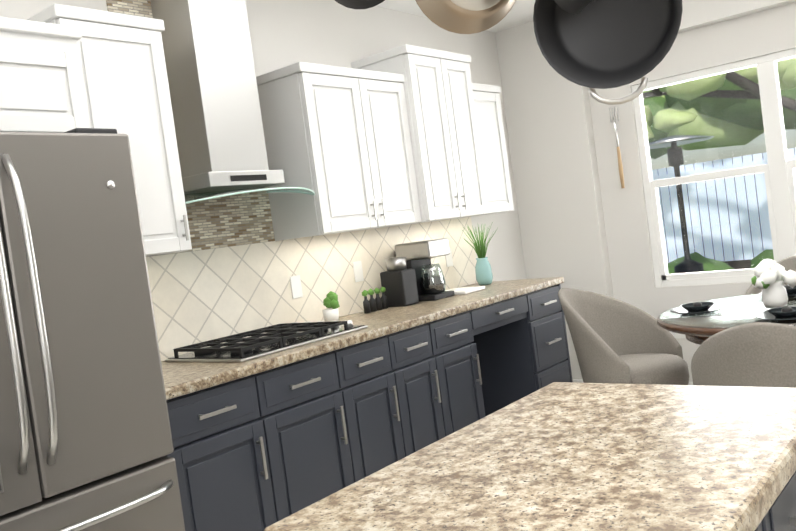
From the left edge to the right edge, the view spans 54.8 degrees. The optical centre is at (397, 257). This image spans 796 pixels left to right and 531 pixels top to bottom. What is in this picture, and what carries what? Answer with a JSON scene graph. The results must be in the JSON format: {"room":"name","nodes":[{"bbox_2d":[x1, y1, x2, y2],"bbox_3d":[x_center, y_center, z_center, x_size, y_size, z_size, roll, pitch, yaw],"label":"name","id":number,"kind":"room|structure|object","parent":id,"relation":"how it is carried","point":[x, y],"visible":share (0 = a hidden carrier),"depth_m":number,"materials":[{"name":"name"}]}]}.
{"room":"kitchen","nodes":[
{"label":"kitchen","id":0,"kind":"room"},
{"bbox_2d":[0,0,526,361],"bbox_3d":[-0.557,-0.074,4.065,0.200,2.700,5.020,-6,3,39],"label":"wall","id":1,"kind":"structure","parent":0,"point":[284,33],"depth_m":4.46,"materials":[{"name":"white paint"}]},
{"bbox_2d":[0,24,95,132],"bbox_3d":[-1.416,-0.536,2.549,0.460,0.325,0.558,-6,3,39],"label":"upper cabinet","id":2,"kind":"object","parent":1,"relation":"attached to","point":[46,81],"depth_m":2.51,"materials":[{"name":"white wood"}]},
{"bbox_2d":[12,4,191,256],"bbox_3d":[-1.136,-0.444,2.968,0.350,0.910,0.420,-6,3,39],"label":"upper cabinet","id":3,"kind":"object","parent":1,"relation":"attached to","point":[127,65],"depth_m":2.90,"materials":[{"name":"white wood"}]},
{"bbox_2d":[151,0,314,203],"bbox_3d":[-0.746,-0.811,3.352,0.505,1.137,0.727,-6,3,39],"label":"range hood","id":4,"kind":"object","parent":1,"relation":"attached to","point":[213,87],"visible":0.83,"depth_m":3.32,"materials":[{"name":"silver metal"}]},
{"bbox_2d":[106,0,477,360],"bbox_3d":[-0.481,-0.551,4.053,0.010,1.773,2.940,-6,3,39],"label":"wall tile","id":5,"kind":"structure","parent":1,"relation":"attached to","point":[235,268],"depth_m":3.72,"materials":[{"name":"tile"}]},
{"bbox_2d":[290,275,302,298],"bbox_3d":[-0.517,0.148,3.910,0.005,0.114,0.070,-6,3,39],"label":"electrical outlet plate","id":6,"kind":"object","parent":5,"relation":"attached to","point":[296,286],"depth_m":3.91,"materials":[{"name":"white plastic"}]},
{"bbox_2d":[353,261,363,281],"bbox_3d":[-0.221,0.076,4.281,0.005,0.114,0.070,-6,3,39],"label":"electrical outlet plate","id":7,"kind":"object","parent":5,"relation":"attached to","point":[357,266],"depth_m":4.28,"materials":[{"name":"white plastic"}]},
{"bbox_2d":[445,248,452,266],"bbox_3d":[0.329,-0.001,4.964,0.005,0.114,0.070,-6,3,39],"label":"electrical outlet plate","id":8,"kind":"object","parent":5,"relation":"attached to","point":[449,261],"depth_m":4.96,"materials":[{"name":"white plastic"}]},
{"bbox_2d":[256,62,415,240],"bbox_3d":[-0.297,-0.540,4.006,0.350,0.810,0.775,-6,3,39],"label":"upper cabinet","id":9,"kind":"object","parent":1,"relation":"attached to","point":[336,133],"depth_m":3.76,"materials":[{"name":"white wood"}]},
{"bbox_2d":[351,44,495,222],"bbox_3d":[0.144,-0.693,4.525,0.400,0.960,0.726,-6,3,39],"label":"upper cabinet","id":10,"kind":"object","parent":1,"relation":"attached to","point":[405,134],"depth_m":4.35,"materials":[{"name":"white wood"}]},
{"bbox_2d":[480,84,513,212],"bbox_3d":[0.446,-0.671,4.933,0.350,0.810,0.395,-6,3,39],"label":"upper cabinet","id":11,"kind":"object","parent":1,"relation":"attached to","point":[497,149],"depth_m":4.89,"materials":[{"name":"white wood"}]},
{"bbox_2d":[376,0,534,32],"bbox_3d":[0.565,-1.522,0.748,6.350,0.100,8.450,-6,3,39],"label":"ceiling","id":12,"kind":"structure","parent":0,"point":[521,12],"depth_m":5.08,"materials":[{"name":"white paint"}]},
{"bbox_2d":[335,0,682,104],"bbox_3d":[-0.036,-0.828,1.619,1.110,1.175,1.208,-6,3,39],"label":"pans","id":13,"kind":"object","parent":12,"relation":"hanging from","point":[598,44],"visible":1,"depth_m":1.48,"materials":[{"name":"black metal"}]},
{"bbox_2d":[495,0,795,381],"bbox_3d":[3.284,-0.581,3.955,6.350,2.700,0.300,-6,3,39],"label":"wall","id":14,"kind":"structure","parent":0,"point":[583,218],"depth_m":5.36,"materials":[{"name":"white paint"}]},
{"bbox_2d":[609,106,624,187],"bbox_3d":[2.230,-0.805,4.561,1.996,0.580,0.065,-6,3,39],"label":"fork","id":15,"kind":"object","parent":14,"relation":"attached to","point":[620,167],"visible":1,"depth_m":5.17,"materials":[{"name":"brown wood"}]},
{"bbox_2d":[572,379,692,384],"bbox_3d":[2.256,0.835,4.775,3.100,0.110,0.017,-6,3,39],"label":"baseboard","id":16,"kind":"structure","parent":14,"relation":"attached to","point":[581,381],"depth_m":5.52,"materials":[{"name":"white"}]},
{"bbox_2d":[632,48,795,337],"bbox_3d":[2.295,-0.379,4.685,2.330,1.710,0.227,-6,3,39],"label":"window","id":17,"kind":"structure","parent":14,"relation":"in","point":[778,170],"depth_m":4.87,"materials":[{"name":"white"}]},
{"bbox_3d":[0.934,1.252,0.844,6.350,0.100,8.450,-6,3,39],"label":"floor","id":18,"kind":"structure","parent":0,"visible":0},
{"bbox_2d":[0,128,184,530],"bbox_3d":[-1.261,0.545,2.298,0.782,1.780,0.910,-6,3,39],"label":"fridge","id":19,"kind":"object","parent":18,"relation":"on","point":[86,443],"visible":1,"depth_m":2.24,"materials":[{"name":"grey metal"}]},
{"bbox_2d":[161,277,572,530],"bbox_3d":[-0.060,0.762,3.891,0.648,0.925,2.965,-6,3,39],"label":"base cabinet","id":20,"kind":"object","parent":18,"relation":"on","point":[262,443],"visible":0.73,"depth_m":3.27,"materials":[{"name":"grey wood"}]},
{"bbox_2d":[165,320,367,361],"bbox_3d":[-0.563,0.354,3.369,0.500,0.049,0.740,-6,3,39],"label":"cooktop","id":21,"kind":"object","parent":20,"relation":"in","point":[261,342],"visible":1,"depth_m":3.23,"materials":[{"name":"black metal"}]},
{"bbox_2d":[322,291,339,321],"bbox_3d":[-0.343,0.250,3.918,0.100,0.159,0.090,-6,3,39],"label":"plant","id":22,"kind":"object","parent":20,"relation":"on","point":[331,304],"visible":0.96,"depth_m":3.89,"materials":[{"name":"green plant"}]},
{"bbox_2d":[362,287,387,312],"bbox_3d":[-0.126,0.227,4.220,0.036,0.127,0.187,-6,3,39],"label":"bottles","id":23,"kind":"object","parent":20,"relation":"on","point":[372,304],"visible":0.98,"depth_m":4.20,"materials":[{"name":"black"}]},
{"bbox_2d":[380,256,418,306],"bbox_3d":[0.003,0.132,4.328,0.160,0.275,0.130,-6,3,39],"label":"grinder","id":24,"kind":"object","parent":20,"relation":"on","point":[398,280],"visible":0.94,"depth_m":4.28,"materials":[{"name":"black plastic"}]},
{"bbox_2d":[395,238,454,300],"bbox_3d":[0.158,0.073,4.493,0.250,0.340,0.210,-6,3,39],"label":"coffee maker","id":25,"kind":"object","parent":20,"relation":"on","point":[419,255],"visible":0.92,"depth_m":4.42,"materials":[{"name":"black"}]},
{"bbox_2d":[445,286,484,294],"bbox_3d":[0.376,0.201,4.632,0.220,0.020,0.220,-6,3,39],"label":"tray","id":26,"kind":"object","parent":20,"relation":"on","point":[462,290],"visible":0.79,"depth_m":4.58,"materials":[{"name":"white ceramic"}]},
{"bbox_2d":[462,224,497,284],"bbox_3d":[0.534,-0.025,4.980,0.258,0.402,0.250,-6,3,39],"label":"vase","id":27,"kind":"object","parent":20,"relation":"on","point":[484,275],"visible":1,"depth_m":4.94,"materials":[{"name":"teal ceramic"}]},
{"bbox_2d":[264,382,795,530],"bbox_3d":[0.385,0.788,1.335,0.620,0.930,0.940,-6,3,39],"label":"kitchen island","id":28,"kind":"object","parent":18,"relation":"on","point":[563,456],"visible":1,"depth_m":1.22,"materials":[{"name":"grey stone"}]},
{"bbox_2d":[558,288,689,384],"bbox_3d":[1.251,0.598,4.180,0.756,0.899,0.633,-6,3,39],"label":"chair","id":29,"kind":"object","parent":18,"relation":"on","point":[615,340],"visible":0.62,"depth_m":4.24,"materials":[{"name":"fabric"}]},
{"bbox_2d":[657,294,795,344],"bbox_3d":[1.819,0.602,3.557,1.104,0.768,1.104,-6,3,39],"label":"dining table","id":30,"kind":"object","parent":18,"relation":"on","point":[700,329],"visible":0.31,"depth_m":3.51,"materials":[{"name":"brown wood"}]},
{"bbox_2d":[670,302,726,314],"bbox_3d":[1.439,0.235,3.690,0.256,0.050,0.256,-6,3,39],"label":"place setting","id":31,"kind":"object","parent":30,"relation":"on","point":[693,308],"visible":1,"depth_m":3.67,"materials":[{"name":"grey ceramic"}]},
{"bbox_2d":[751,258,795,307],"bbox_3d":[1.734,0.112,3.537,0.215,0.225,0.218,-6,3,39],"label":"flowers","id":32,"kind":"object","parent":30,"relation":"on","point":[770,278],"visible":1,"depth_m":3.49,"materials":[{"name":"white plant"}]},
{"bbox_2d":[754,306,795,320],"bbox_3d":[1.627,0.226,3.212,0.256,0.050,0.256,-6,3,39],"label":"place setting","id":33,"kind":"object","parent":30,"relation":"on","point":[786,313],"visible":1,"depth_m":3.20,"materials":[{"name":"grey ceramic"}]},
{"bbox_2d":[759,285,795,296],"bbox_3d":[1.948,0.161,3.851,0.256,0.050,0.256,-6,3,39],"label":"place setting","id":34,"kind":"object","parent":30,"relation":"on","point":[791,291],"visible":0.38,"depth_m":3.80,"materials":[{"name":"grey ceramic"}]},
{"bbox_2d":[691,322,795,387],"bbox_3d":[1.412,0.622,2.865,0.631,0.899,0.755,-6,3,39],"label":"chair","id":35,"kind":"object","parent":18,"relation":"on","point":[759,354],"visible":0.27,"depth_m":2.57,"materials":[{"name":"fabric"}]},
{"bbox_2d":[744,255,795,295],"bbox_3d":[2.236,0.465,4.242,0.618,0.899,0.751,-6,3,39],"label":"chair","id":36,"kind":"object","parent":18,"relation":"on","point":[788,263],"visible":0.04,"depth_m":4.53,"materials":[{"name":"fabric"}]},
{"label":"outside","id":37,"kind":"structure","parent":0,"visible":0},
{"bbox_3d":[16.160,-1.255,19.520,50.000,0.180,40.000,-6,3,39],"label":"ground","id":38,"kind":"structure","parent":37,"visible":0},
{"bbox_2d":[642,57,795,131],"bbox_3d":[4.185,-2.263,9.144,6.529,5.777,3.205,-6,3,39],"label":"tree","id":39,"kind":"object","parent":38,"relation":"on","point":[660,117],"depth_m":8.92,"materials":[{"name":"green plant"}]},
{"bbox_2d":[643,79,795,273],"bbox_3d":[8.106,-3.032,13.914,26.620,6.357,10.269,-6,3,39],"label":"tree","id":40,"kind":"object","parent":38,"relation":"on","point":[743,119],"depth_m":15.27,"materials":[{"name":"green plant"}]},
{"bbox_2d":[652,148,795,268],"bbox_3d":[7.169,-0.782,10.039,30.004,1.900,0.070,-6,3,39],"label":"fence","id":41,"kind":"object","parent":38,"relation":"on","point":[719,205],"depth_m":11.81,"materials":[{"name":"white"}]},
{"bbox_3d":[4.021,0.714,5.998,10.000,0.040,3.500,-6,3,39],"label":"ground","id":42,"kind":"structure","parent":38,"relation":"on","visible":0},
{"bbox_2d":[649,135,713,273],"bbox_3d":[2.924,-0.240,7.839,0.773,2.015,0.773,-6,3,39],"label":"heater","id":43,"kind":"object","parent":42,"relation":"on","point":[669,141],"depth_m":7.78,"materials":[{"name":"black metal"}]}
]}

